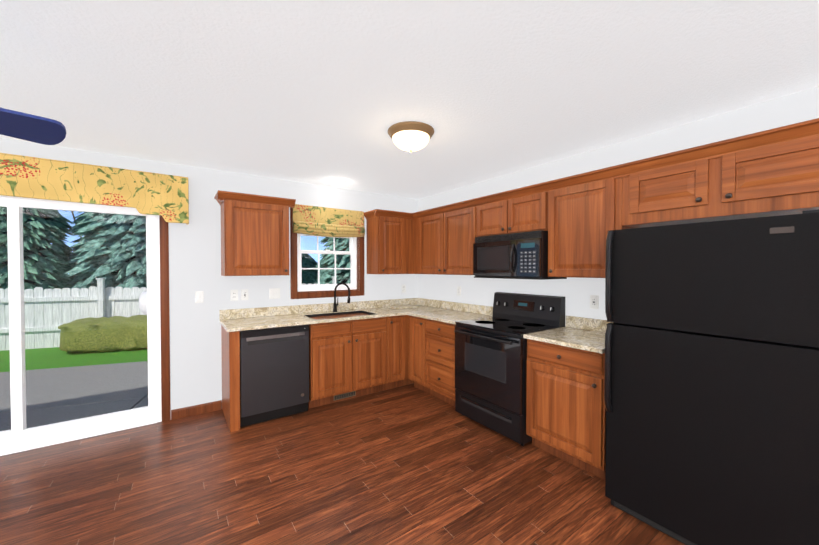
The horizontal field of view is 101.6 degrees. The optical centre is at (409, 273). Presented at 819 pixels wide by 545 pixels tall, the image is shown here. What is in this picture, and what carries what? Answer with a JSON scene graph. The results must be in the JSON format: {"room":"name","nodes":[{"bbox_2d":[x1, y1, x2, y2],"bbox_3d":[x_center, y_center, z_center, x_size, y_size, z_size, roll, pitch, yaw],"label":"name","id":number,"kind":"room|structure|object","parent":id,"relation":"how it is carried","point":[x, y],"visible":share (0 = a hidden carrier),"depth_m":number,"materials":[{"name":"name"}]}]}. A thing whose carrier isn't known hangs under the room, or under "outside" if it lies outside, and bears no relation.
{"room":"kitchen","nodes":[
{"label":"kitchen","id":0,"kind":"room"},
{"bbox_2d":[139,290,146,313],"bbox_3d":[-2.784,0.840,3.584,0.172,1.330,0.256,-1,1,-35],"label":"hose reel","id":1,"kind":"object","parent":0,"point":[143,296],"depth_m":3.46,"materials":[{"name":"white plastic"}]},
{"bbox_2d":[0,138,417,409],"bbox_3d":[-2.611,0.174,3.035,6.890,2.440,0.160,-1,1,-35],"label":"wall","id":2,"kind":"structure","parent":0,"point":[195,328],"depth_m":3.35,"materials":[{"name":"grey paint"}]},
{"bbox_2d":[0,195,170,455],"bbox_3d":[-3.112,0.351,2.641,1.970,2.098,0.172,-1,1,-35],"label":"sliding glass door","id":3,"kind":"structure","parent":2,"relation":"attached to","point":[19,436],"depth_m":2.85,"materials":[{"name":"white plastic"}]},
{"bbox_2d":[0,153,188,224],"bbox_3d":[-3.063,-0.682,2.526,2.320,0.437,0.121,-1,1,-35],"label":"valance","id":4,"kind":"object","parent":2,"relation":"attached to","point":[165,197],"visible":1,"depth_m":2.77,"materials":[{"name":"fabric"}]},
{"bbox_2d":[171,400,221,419],"bbox_3d":[-3.582,1.360,2.260,4.049,0.092,0.014,-1,1,-35],"label":"baseboard","id":5,"kind":"structure","parent":2,"relation":"attached to","point":[195,410],"depth_m":3.29,"materials":[{"name":"brown wood"}]},
{"bbox_2d":[195,291,203,302],"bbox_3d":[-2.079,0.230,3.302,0.070,0.115,0.015,-1,1,-35],"label":"light switch","id":6,"kind":"object","parent":2,"relation":"attached to","point":[199,296],"visible":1,"depth_m":3.30,"materials":[{"name":"grey plastic"}]},
{"bbox_2d":[230,290,237,300],"bbox_3d":[-1.829,0.222,3.482,0.070,0.115,0.008,-1,1,-35],"label":"electrical outlet","id":7,"kind":"object","parent":2,"relation":"attached to","point":[233,295],"visible":1,"depth_m":3.48,"materials":[{"name":"grey plastic"}]},
{"bbox_2d":[241,289,247,299],"bbox_3d":[-1.746,0.221,3.539,0.070,0.115,0.010,-1,1,-35],"label":"light switch","id":8,"kind":"object","parent":2,"relation":"attached to","point":[244,294],"visible":1,"depth_m":3.54,"materials":[{"name":"grey plastic"}]},
{"bbox_2d":[218,194,289,275],"bbox_3d":[-1.588,-0.361,3.445,0.598,0.753,0.326,-1,1,-35],"label":"upper cabinet","id":9,"kind":"object","parent":2,"relation":"attached to","point":[254,231],"depth_m":3.29,"materials":[{"name":"brown wood"}]},
{"bbox_2d":[269,288,279,298],"bbox_3d":[-1.498,0.218,3.715,0.115,0.115,0.008,-1,1,-35],"label":"double light switch","id":10,"kind":"object","parent":2,"relation":"attached to","point":[274,293],"visible":1,"depth_m":3.71,"materials":[{"name":"grey plastic"}]},
{"bbox_2d":[219,299,418,318],"bbox_3d":[-0.904,0.407,4.124,2.521,0.100,0.022,-1,1,-35],"label":"backsplash","id":11,"kind":"structure","parent":2,"relation":"attached to","point":[246,313],"depth_m":3.87,"materials":[{"name":"beige stone"}]},
{"bbox_2d":[290,207,363,298],"bbox_3d":[-1.012,-0.256,4.129,0.939,1.081,0.160,-1,1,-35],"label":"window","id":12,"kind":"structure","parent":2,"relation":"in","point":[352,253],"depth_m":4.10,"materials":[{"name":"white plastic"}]},
{"bbox_2d":[292,204,364,236],"bbox_3d":[-0.949,-0.622,4.026,0.893,0.350,0.069,-1,1,-35],"label":"window valance","id":13,"kind":"object","parent":12,"relation":"attached to","point":[319,221],"visible":1,"depth_m":3.99,"materials":[{"name":"fabric"}]},
{"bbox_2d":[366,210,405,273],"bbox_3d":[-0.312,-0.375,4.343,0.386,0.753,0.326,-1,1,-35],"label":"upper cabinet","id":14,"kind":"object","parent":2,"relation":"attached to","point":[385,233],"depth_m":4.22,"materials":[{"name":"brown wood"}]},
{"bbox_2d":[402,285,405,292],"bbox_3d":[-0.082,0.208,4.713,0.070,0.115,0.008,-1,1,-35],"label":"electrical outlet","id":15,"kind":"object","parent":2,"relation":"attached to","point":[403,288],"visible":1,"depth_m":4.71,"materials":[{"name":"grey plastic"}]},
{"bbox_2d":[0,383,684,544],"bbox_3d":[-0.648,1.467,0.266,6.890,0.060,6.980,-1,1,-35],"label":"floor","id":16,"kind":"structure","parent":0,"point":[409,464],"depth_m":2.21,"materials":[{"name":"brown wood"}]},
{"bbox_2d":[240,325,308,426],"bbox_3d":[-1.416,0.941,3.381,0.617,0.872,0.610,-1,1,-35],"label":"dishwasher","id":17,"kind":"object","parent":16,"relation":"on","point":[274,373],"visible":0.75,"depth_m":3.13,"materials":[{"name":"black metal"}]},
{"bbox_2d":[307,315,394,408],"bbox_3d":[-0.767,0.937,3.872,0.957,0.888,0.606,-1,1,-35],"label":"base cabinet","id":18,"kind":"object","parent":16,"relation":"on","point":[359,348],"depth_m":3.61,"materials":[{"name":"brown wood"}]},
{"bbox_2d":[219,303,442,330],"bbox_3d":[-0.728,0.476,3.876,2.521,0.030,0.632,-1,1,-35],"label":"countertop","id":19,"kind":"structure","parent":18,"relation":"on","point":[260,321],"depth_m":3.50,"materials":[{"name":"beige stone"}]},
{"bbox_2d":[331,283,350,310],"bbox_3d":[-0.819,0.281,3.999,0.150,0.356,0.227,-1,1,-35],"label":"faucet","id":20,"kind":"object","parent":19,"relation":"on","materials":[{"name":"brown metal"}]},
{"bbox_2d":[311,311,374,318],"bbox_3d":[-0.777,0.585,3.806,0.747,0.238,0.437,-1,1,-35],"label":"sink","id":21,"kind":"object","parent":19,"relation":"in","point":[326,314],"depth_m":3.97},
{"bbox_2d":[395,315,406,387],"bbox_3d":[-0.356,0.933,4.161,0.318,0.888,0.606,-1,1,-35],"label":"base cabinet","id":22,"kind":"object","parent":16,"relation":"on","point":[400,320],"depth_m":3.98,"materials":[{"name":"brown wood"}]},
{"bbox_2d":[407,315,418,388],"bbox_3d":[0.321,0.934,4.055,0.607,0.888,0.336,-1,1,-35],"label":"base cabinet","id":23,"kind":"object","parent":16,"relation":"on","point":[412,323],"depth_m":3.94,"materials":[{"name":"brown wood"}]},
{"bbox_2d":[419,319,454,406],"bbox_3d":[0.556,0.940,3.721,0.607,0.888,0.600,-1,1,-35],"label":"base cabinet","id":24,"kind":"object","parent":16,"relation":"on","point":[436,340],"depth_m":3.57,"materials":[{"name":"brown wood"}]},
{"bbox_2d":[407,307,491,325],"bbox_3d":[0.473,0.477,3.810,0.632,0.030,0.857,-1,1,-35],"label":"countertop","id":25,"kind":"structure","parent":24,"relation":"on","point":[444,316],"depth_m":3.72,"materials":[{"name":"beige stone"}]},
{"bbox_2d":[454,292,564,445],"bbox_3d":[0.900,0.798,3.123,0.697,1.190,0.764,-1,1,-35],"label":"range","id":26,"kind":"object","parent":16,"relation":"on","point":[490,369],"visible":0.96,"depth_m":2.97,"materials":[{"name":"black metal"}]},
{"bbox_2d":[526,339,605,479],"bbox_3d":[1.344,0.957,2.603,0.607,0.888,0.596,-1,1,-35],"label":"base cabinet","id":27,"kind":"object","parent":16,"relation":"on","point":[566,409],"depth_m":2.39,"materials":[{"name":"brown wood"}]},
{"bbox_2d":[523,327,605,354],"bbox_3d":[1.335,0.496,2.587,0.632,0.030,0.600,-1,1,-35],"label":"countertop","id":28,"kind":"structure","parent":27,"relation":"on","point":[575,337],"depth_m":2.53,"materials":[{"name":"beige stone"}]},
{"bbox_2d":[604,209,818,544],"bbox_3d":[1.705,0.567,1.864,0.806,1.667,0.820,-1,1,-35],"label":"refrigerator","id":29,"kind":"object","parent":16,"relation":"on","point":[711,391],"visible":1,"depth_m":1.59,"materials":[{"name":"black metal"}]},
{"bbox_2d":[0,0,818,199],"bbox_3d":[-0.648,-1.042,0.227,6.890,0.080,6.980,-1,1,-35],"label":"ceiling","id":30,"kind":"structure","parent":0,"point":[320,92],"depth_m":1.73,"materials":[{"name":"grey paint"}]},
{"bbox_2d":[0,108,65,144],"bbox_3d":[-1.920,-0.732,0.997,1.218,0.565,1.183,-1,1,-35],"label":"ceiling fan","id":31,"kind":"object","parent":30,"relation":"hanging from","point":[32,128],"visible":1,"depth_m":1.40,"materials":[{"name":"blue metal"}]},
{"bbox_2d":[330,180,345,183],"bbox_3d":[-0.822,-1.056,3.835,0.190,0.006,0.190,-1,1,-35],"label":"recessed light","id":32,"kind":"object","parent":30,"relation":"in","point":[338,181],"visible":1,"depth_m":3.82,"materials":[{"name":"white plastic"}]},
{"bbox_2d":[388,121,433,151],"bbox_3d":[0.011,-0.961,2.429,0.340,0.152,0.340,-1,1,-35],"label":"flush ceiling light","id":33,"kind":"object","parent":30,"relation":"attached to","point":[410,136],"visible":1,"depth_m":2.33,"materials":[{"name":"white glass"}]},
{"bbox_2d":[418,86,818,326],"bbox_3d":[2.150,0.188,2.118,0.160,2.440,6.820,-1,1,-35],"label":"wall","id":34,"kind":"structure","parent":0,"point":[790,109],"depth_m":2.86,"materials":[{"name":"grey paint"}]},
{"bbox_2d":[414,202,474,274],"bbox_3d":[0.499,-0.370,4.026,0.326,0.753,1.124,-1,1,-35],"label":"upper cabinet","id":35,"kind":"object","parent":34,"relation":"attached to","point":[444,240],"depth_m":3.86,"materials":[{"name":"brown wood"}]},
{"bbox_2d":[457,286,460,295],"bbox_3d":[0.614,0.211,4.153,0.008,0.115,0.070,-1,1,-35],"label":"electrical outlet","id":36,"kind":"object","parent":34,"relation":"attached to","point":[458,290],"visible":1,"depth_m":4.14,"materials":[{"name":"grey plastic"}]},
{"bbox_2d":[474,186,545,237],"bbox_3d":[1.055,-0.554,3.233,0.326,0.360,0.805,-1,1,-35],"label":"upper cabinet","id":37,"kind":"object","parent":34,"relation":"attached to","point":[524,211],"depth_m":3.10,"materials":[{"name":"brown wood"}]},
{"bbox_2d":[473,230,566,279],"bbox_3d":[1.013,-0.165,3.185,0.456,0.412,0.758,-1,1,-35],"label":"microwave","id":38,"kind":"object","parent":37,"relation":"attached to","point":[522,255],"visible":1,"depth_m":2.98,"materials":[{"name":"black metal"}]},
{"bbox_2d":[419,299,613,330],"bbox_3d":[0.940,0.414,3.674,0.023,0.100,2.835,-1,1,-35],"label":"backsplash","id":39,"kind":"structure","parent":34,"relation":"attached to","point":[571,321],"depth_m":3.77,"materials":[{"name":"beige stone"}]},
{"bbox_2d":[546,170,625,277],"bbox_3d":[1.452,-0.349,2.673,0.326,0.753,0.568,-1,1,-35],"label":"upper cabinet","id":40,"kind":"object","parent":34,"relation":"attached to","point":[581,212],"depth_m":2.57,"materials":[{"name":"brown wood"}]},
{"bbox_2d":[590,295,598,308],"bbox_3d":[1.556,0.237,2.814,0.010,0.115,0.070,-1,1,-35],"label":"electrical outlet","id":41,"kind":"object","parent":34,"relation":"attached to","point":[594,301],"visible":1,"depth_m":2.81,"materials":[{"name":"grey plastic"}]},
{"bbox_2d":[622,150,713,228],"bbox_3d":[1.760,-0.529,2.233,0.326,0.380,0.498,-1,1,-35],"label":"upper cabinet","id":42,"kind":"object","parent":34,"relation":"attached to","point":[667,191],"depth_m":2.13,"materials":[{"name":"brown wood"}]},
{"bbox_2d":[710,122,818,220],"bbox_3d":[2.084,-0.521,1.772,0.326,0.380,0.628,-1,1,-35],"label":"upper cabinet","id":43,"kind":"object","parent":34,"relation":"attached to","point":[765,173],"depth_m":1.77,"materials":[{"name":"brown wood"}]},
{"label":"outside","id":44,"kind":"structure","parent":0,"visible":0},
{"bbox_2d":[0,361,147,430],"bbox_3d":[-2.912,1.557,3.156,20.782,0.090,5.700,0,1,-19],"label":"patio slab","id":45,"kind":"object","parent":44,"point":[39,412],"depth_m":4.21,"materials":[{"name":"concrete"}]},
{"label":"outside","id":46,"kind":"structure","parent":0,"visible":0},
{"bbox_2d":[0,347,147,371],"bbox_3d":[-14.426,1.298,29.067,70.000,0.280,55.979,-1,1,-35],"label":"lawn","id":47,"kind":"structure","parent":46,"point":[50,357],"depth_m":5.99,"materials":[{"name":"green plant"}]},
{"bbox_2d":[0,207,76,289],"bbox_3d":[-10.021,-4.122,8.610,2.409,11.258,2.362,-1,1,-35],"label":"spruce tree","id":48,"kind":"object","parent":47,"relation":"on","point":[33,274],"depth_m":8.46,"materials":[{"name":"green plant"}]},
{"bbox_2d":[58,315,147,352],"bbox_3d":[-2.698,1.173,7.895,8.536,0.630,0.966,0,1,-19],"label":"hedge","id":49,"kind":"object","parent":47,"relation":"on","point":[95,327],"depth_m":6.37,"materials":[{"name":"green plant"}]},
{"bbox_2d":[65,211,146,315],"bbox_3d":[-7.915,-5.186,10.785,5.158,13.498,5.208,-1,1,-35],"label":"spruce tree","id":50,"kind":"object","parent":47,"relation":"on","point":[93,221],"depth_m":8.93,"materials":[{"name":"green plant"}]},
{"bbox_2d":[0,276,336,350],"bbox_3d":[-1.607,0.783,8.718,25.104,1.445,0.163,0,1,-19],"label":"fence","id":51,"kind":"object","parent":47,"relation":"on","point":[61,309],"depth_m":6.85,"materials":[{"name":"white wood"}]},
{"bbox_2d":[302,253,323,283],"bbox_3d":[-5.673,-0.080,16.333,5.491,3.158,5.249,-1,1,-35],"label":"spruce tree","id":52,"kind":"object","parent":47,"relation":"on","point":[309,274],"depth_m":15.35,"materials":[{"name":"green plant"}]},
{"bbox_2d":[315,237,349,283],"bbox_3d":[-1.241,-5.189,14.553,6.128,13.610,6.073,-1,1,-35],"label":"spruce tree","id":53,"kind":"object","parent":47,"relation":"on","point":[340,263],"depth_m":12.99,"materials":[{"name":"green plant"}]}
]}

